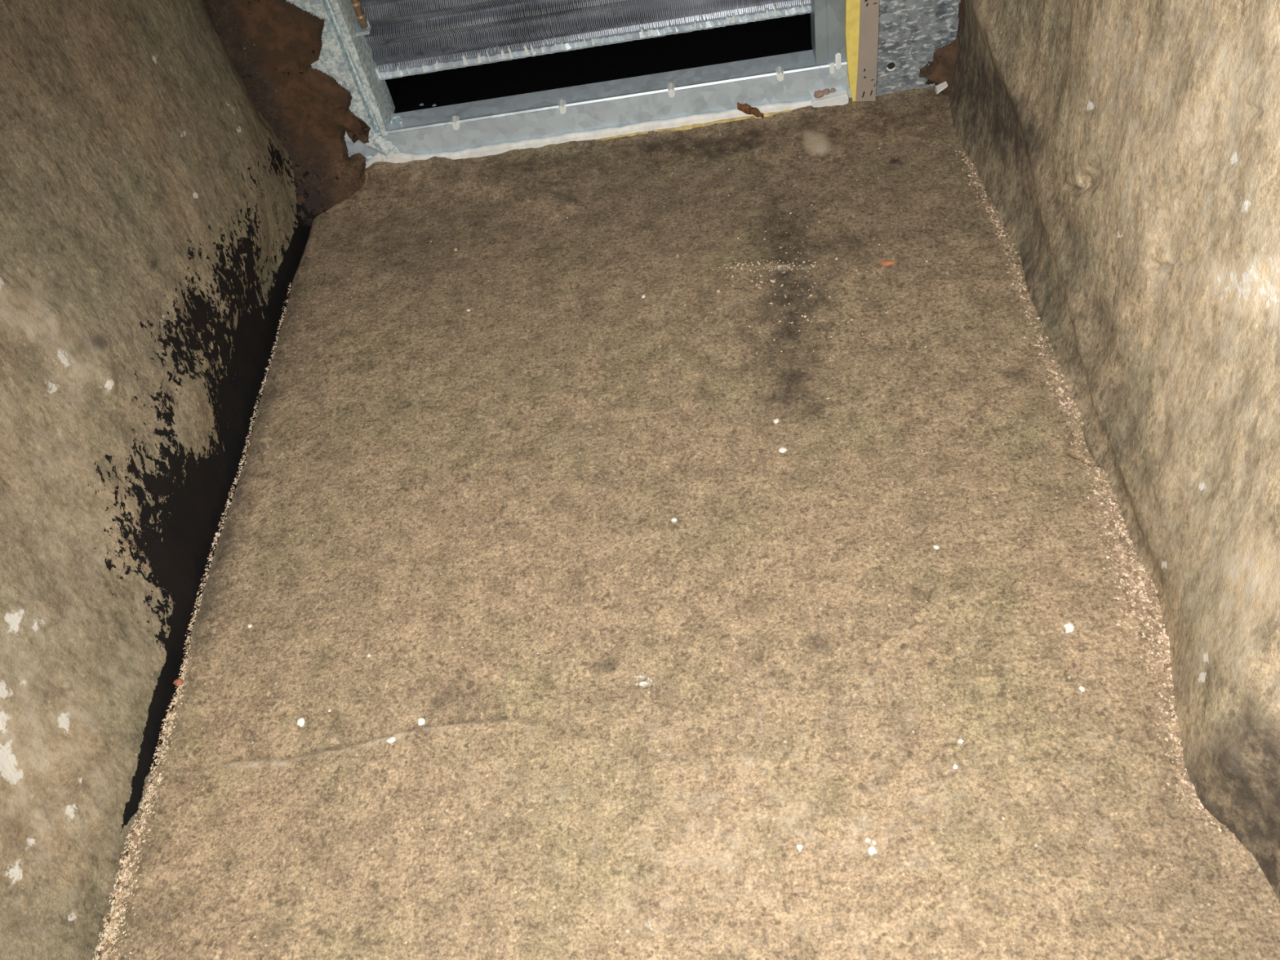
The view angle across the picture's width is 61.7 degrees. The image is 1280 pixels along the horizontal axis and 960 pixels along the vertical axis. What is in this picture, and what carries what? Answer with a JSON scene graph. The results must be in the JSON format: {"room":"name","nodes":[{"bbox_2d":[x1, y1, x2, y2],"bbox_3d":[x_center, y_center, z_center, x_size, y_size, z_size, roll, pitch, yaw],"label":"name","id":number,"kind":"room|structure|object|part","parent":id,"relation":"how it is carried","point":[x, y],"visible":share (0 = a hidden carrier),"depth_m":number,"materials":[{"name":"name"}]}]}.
{"room":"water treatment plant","nodes":[
{"label":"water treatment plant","id":0,"kind":"room"},
{"bbox_2d":[0,0,310,959],"bbox_3d":[-0.580,-0.136,0.626,0.035,1.310,1.920,-6,50,6],"label":"wall","id":1,"kind":"structure","parent":0,"point":[153,237],"depth_m":1.05,"materials":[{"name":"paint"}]},
{"bbox_2d":[200,0,964,229],"bbox_3d":[-0.066,-0.665,1.340,1.120,0.651,0.129,-6,50,6],"label":"wall","id":2,"kind":"structure","parent":0,"point":[273,46],"depth_m":1.50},
{"bbox_2d":[98,87,1279,959],"bbox_3d":[0.011,0.192,1.032,0.996,0.076,1.911,-6,50,6],"label":"floor","id":3,"kind":"structure","parent":0,"point":[713,833],"depth_m":1.07,"materials":[{"name":"carpet"}]},
{"bbox_2d":[173,678,182,686],"bbox_3d":[-0.473,0.207,1.098,0.008,0.006,0.010,29,62,30],"label":"chip","id":4,"kind":"object","parent":3,"relation":"on","point":[177,682],"visible":1,"depth_m":1.10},
{"bbox_2d":[92,282,291,959],"bbox_3d":[-0.466,0.081,1.200,0.041,0.007,0.931,-6,50,6],"label":"gravel strip","id":5,"kind":"object","parent":3,"relation":"on","point":[112,915],"visible":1,"depth_m":1.01,"materials":[{"name":"beige gravel"}]},
{"bbox_2d":[297,717,304,727],"bbox_3d":[-0.332,0.237,1.048,0.008,0.004,0.010,-6,50,6],"label":"chip","id":6,"kind":"object","parent":3,"relation":"on","point":[300,722],"visible":1,"depth_m":1.05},
{"bbox_2d":[386,737,395,743],"bbox_3d":[-0.237,0.247,1.020,0.009,0.003,0.007,-6,50,6],"label":"chip","id":7,"kind":"object","parent":3,"relation":"on","point":[391,740],"visible":1,"depth_m":1.02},
{"bbox_2d":[417,717,425,725],"bbox_3d":[-0.210,0.232,1.029,0.007,0.003,0.008,-6,50,6],"label":"chip","id":8,"kind":"object","parent":3,"relation":"on","point":[421,721],"visible":1,"depth_m":1.03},
{"bbox_2d":[286,0,852,160],"bbox_3d":[-0.131,-0.853,1.548,0.818,0.589,0.485,-6,50,6],"label":"surround","id":9,"kind":"object","parent":3,"relation":"on","point":[789,59],"depth_m":1.56,"materials":[{"name":"metal"}]},
{"bbox_3d":[-0.111,-0.789,1.403,0.649,0.433,0.140,-6,50,6],"label":"finned coil","id":10,"kind":"part","parent":9,"relation":"part of","materials":[{"name":"silver metal"}]},
{"bbox_2d":[364,99,812,168],"bbox_3d":[-0.060,-0.516,1.585,0.729,0.041,0.009,-6,50,6],"label":"bead","id":11,"kind":"object","parent":9,"relation":"attached to","point":[495,149],"visible":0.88,"depth_m":1.59},
{"bbox_2d":[168,103,1197,959],"bbox_3d":[-0.020,-0.017,1.186,0.899,0.015,1.228,-6,50,6],"label":"grit","id":12,"kind":"object","parent":3,"relation":"on","point":[780,247],"depth_m":1.31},
{"bbox_2d":[594,109,791,140],"bbox_3d":[0.030,-0.512,1.582,0.415,0.012,0.008,-6,50,6],"label":"strip","id":13,"kind":"object","parent":3,"relation":"on","point":[696,125],"visible":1,"depth_m":1.57,"materials":[{"name":"beige"}]},
{"bbox_2d":[737,102,763,117],"bbox_3d":[0.159,-0.531,1.541,0.038,0.027,0.017,3,52,14],"label":"dead leaf","id":14,"kind":"object","parent":3,"relation":"on","point":[744,108],"visible":1,"depth_m":1.54,"materials":[{"name":"brown plant"}]},
{"bbox_2d":[773,418,778,423],"bbox_3d":[0.152,-0.066,1.196,0.006,0.003,0.006,-6,50,6],"label":"chip","id":15,"kind":"object","parent":3,"relation":"on","point":[775,420],"visible":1,"depth_m":1.20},
{"bbox_2d":[778,446,786,453],"bbox_3d":[0.155,-0.033,1.167,0.008,0.004,0.008,33,64,31],"label":"chip","id":16,"kind":"object","parent":3,"relation":"on","point":[782,449],"visible":1,"depth_m":1.17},
{"bbox_2d":[796,844,802,851],"bbox_3d":[0.134,0.307,0.895,0.005,0.002,0.006,-6,50,6],"label":"crumb","id":17,"kind":"object","parent":3,"relation":"on","point":[799,846],"visible":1,"depth_m":0.90,"materials":[{"name":"white"}]},
{"bbox_2d":[811,89,848,107],"bbox_3d":[0.275,-0.549,1.550,0.053,0.019,0.016,-6,50,6],"label":"foam block","id":18,"kind":"object","parent":3,"relation":"on","point":[841,97],"visible":1,"depth_m":1.54,"materials":[{"name":"white plastic"}]},
{"bbox_2d":[813,89,823,97],"bbox_3d":[0.257,-0.555,1.539,0.016,0.010,0.010,-6,50,6],"label":"pebble","id":19,"kind":"object","parent":18,"relation":"on","point":[818,94],"visible":1,"depth_m":1.54,"materials":[{"name":"brown stone"}]},
{"bbox_2d":[822,88,829,94],"bbox_3d":[0.267,-0.558,1.537,0.011,0.008,0.008,11,54,20],"label":"pebble","id":20,"kind":"object","parent":18,"relation":"on","point":[826,91],"visible":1,"depth_m":1.53,"materials":[{"name":"brown stone"}]},
{"bbox_2d":[830,88,835,93],"bbox_3d":[0.276,-0.559,1.536,0.008,0.005,0.006,-6,50,6],"label":"pebble","id":21,"kind":"object","parent":18,"relation":"on","point":[833,90],"visible":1,"depth_m":1.53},
{"bbox_2d":[844,0,879,102],"bbox_3d":[0.280,-0.720,1.343,0.047,0.553,0.013,-6,50,6],"label":"wooden post","id":22,"kind":"object","parent":3,"relation":"on","point":[861,16],"visible":1,"depth_m":1.48,"materials":[{"name":"yellow wood"}]},
{"bbox_2d":[865,837,871,842],"bbox_3d":[0.190,0.299,0.891,0.005,0.002,0.004,-6,50,6],"label":"crumb","id":23,"kind":"object","parent":3,"relation":"on","point":[867,840],"visible":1,"depth_m":0.89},
{"bbox_2d":[867,845,876,855],"bbox_3d":[0.192,0.306,0.884,0.007,0.003,0.007,-17,50,-3],"label":"chip","id":24,"kind":"object","parent":3,"relation":"on","point":[872,850],"visible":1,"depth_m":0.88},
{"bbox_2d":[880,259,895,266],"bbox_3d":[0.307,-0.270,1.331,0.018,0.004,0.010,-6,50,6],"label":"chip","id":25,"kind":"object","parent":3,"relation":"on","point":[886,262],"visible":1,"depth_m":1.33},
{"bbox_2d":[875,0,960,95],"bbox_3d":[0.361,-0.736,1.337,0.139,0.564,0.005,-6,50,6],"label":"metal panel","id":26,"kind":"object","parent":3,"relation":"on","point":[910,32],"visible":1,"depth_m":1.49,"materials":[{"name":"metal"}]},
{"bbox_2d":[934,80,947,94],"bbox_3d":[0.426,-0.553,1.512,0.014,0.018,0.017,-6,50,6],"label":"chip","id":27,"kind":"object","parent":3,"relation":"on","point":[941,86],"visible":1,"depth_m":1.51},
{"bbox_2d":[952,764,957,768],"bbox_3d":[0.270,0.246,0.918,0.004,0.002,0.004,16,56,23],"label":"crumb","id":28,"kind":"object","parent":3,"relation":"on","point":[955,766],"visible":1,"depth_m":0.92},
{"bbox_2d":[957,738,964,743],"bbox_3d":[0.279,0.227,0.931,0.005,0.002,0.004,-38,54,-19],"label":"crumb","id":29,"kind":"object","parent":3,"relation":"on","point":[960,741],"visible":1,"depth_m":0.93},
{"bbox_2d":[1064,622,1074,633],"bbox_3d":[0.394,0.135,0.982,0.009,0.004,0.012,-6,50,6],"label":"chip","id":30,"kind":"object","parent":3,"relation":"on","point":[1069,627],"visible":1,"depth_m":0.98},
{"bbox_2d":[1079,685,1084,692],"bbox_3d":[0.390,0.184,0.944,0.005,0.002,0.006,-6,50,6],"label":"crumb","id":31,"kind":"object","parent":3,"relation":"on","point":[1082,689],"visible":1,"depth_m":0.94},
{"bbox_2d":[955,151,1252,854],"bbox_3d":[0.448,-0.073,1.148,0.059,0.017,0.961,-7,50,6],"label":"grit","id":32,"kind":"object","parent":3,"relation":"on","point":[1141,583],"visible":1,"depth_m":1.01,"materials":[{"name":"beige gravel"}]},
{"bbox_2d":[948,0,1279,903],"bbox_3d":[0.391,-0.250,0.510,0.079,1.290,1.922,-8,50,5],"label":"wall","id":33,"kind":"structure","parent":0,"point":[1128,151],"depth_m":0.88,"materials":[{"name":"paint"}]}
]}

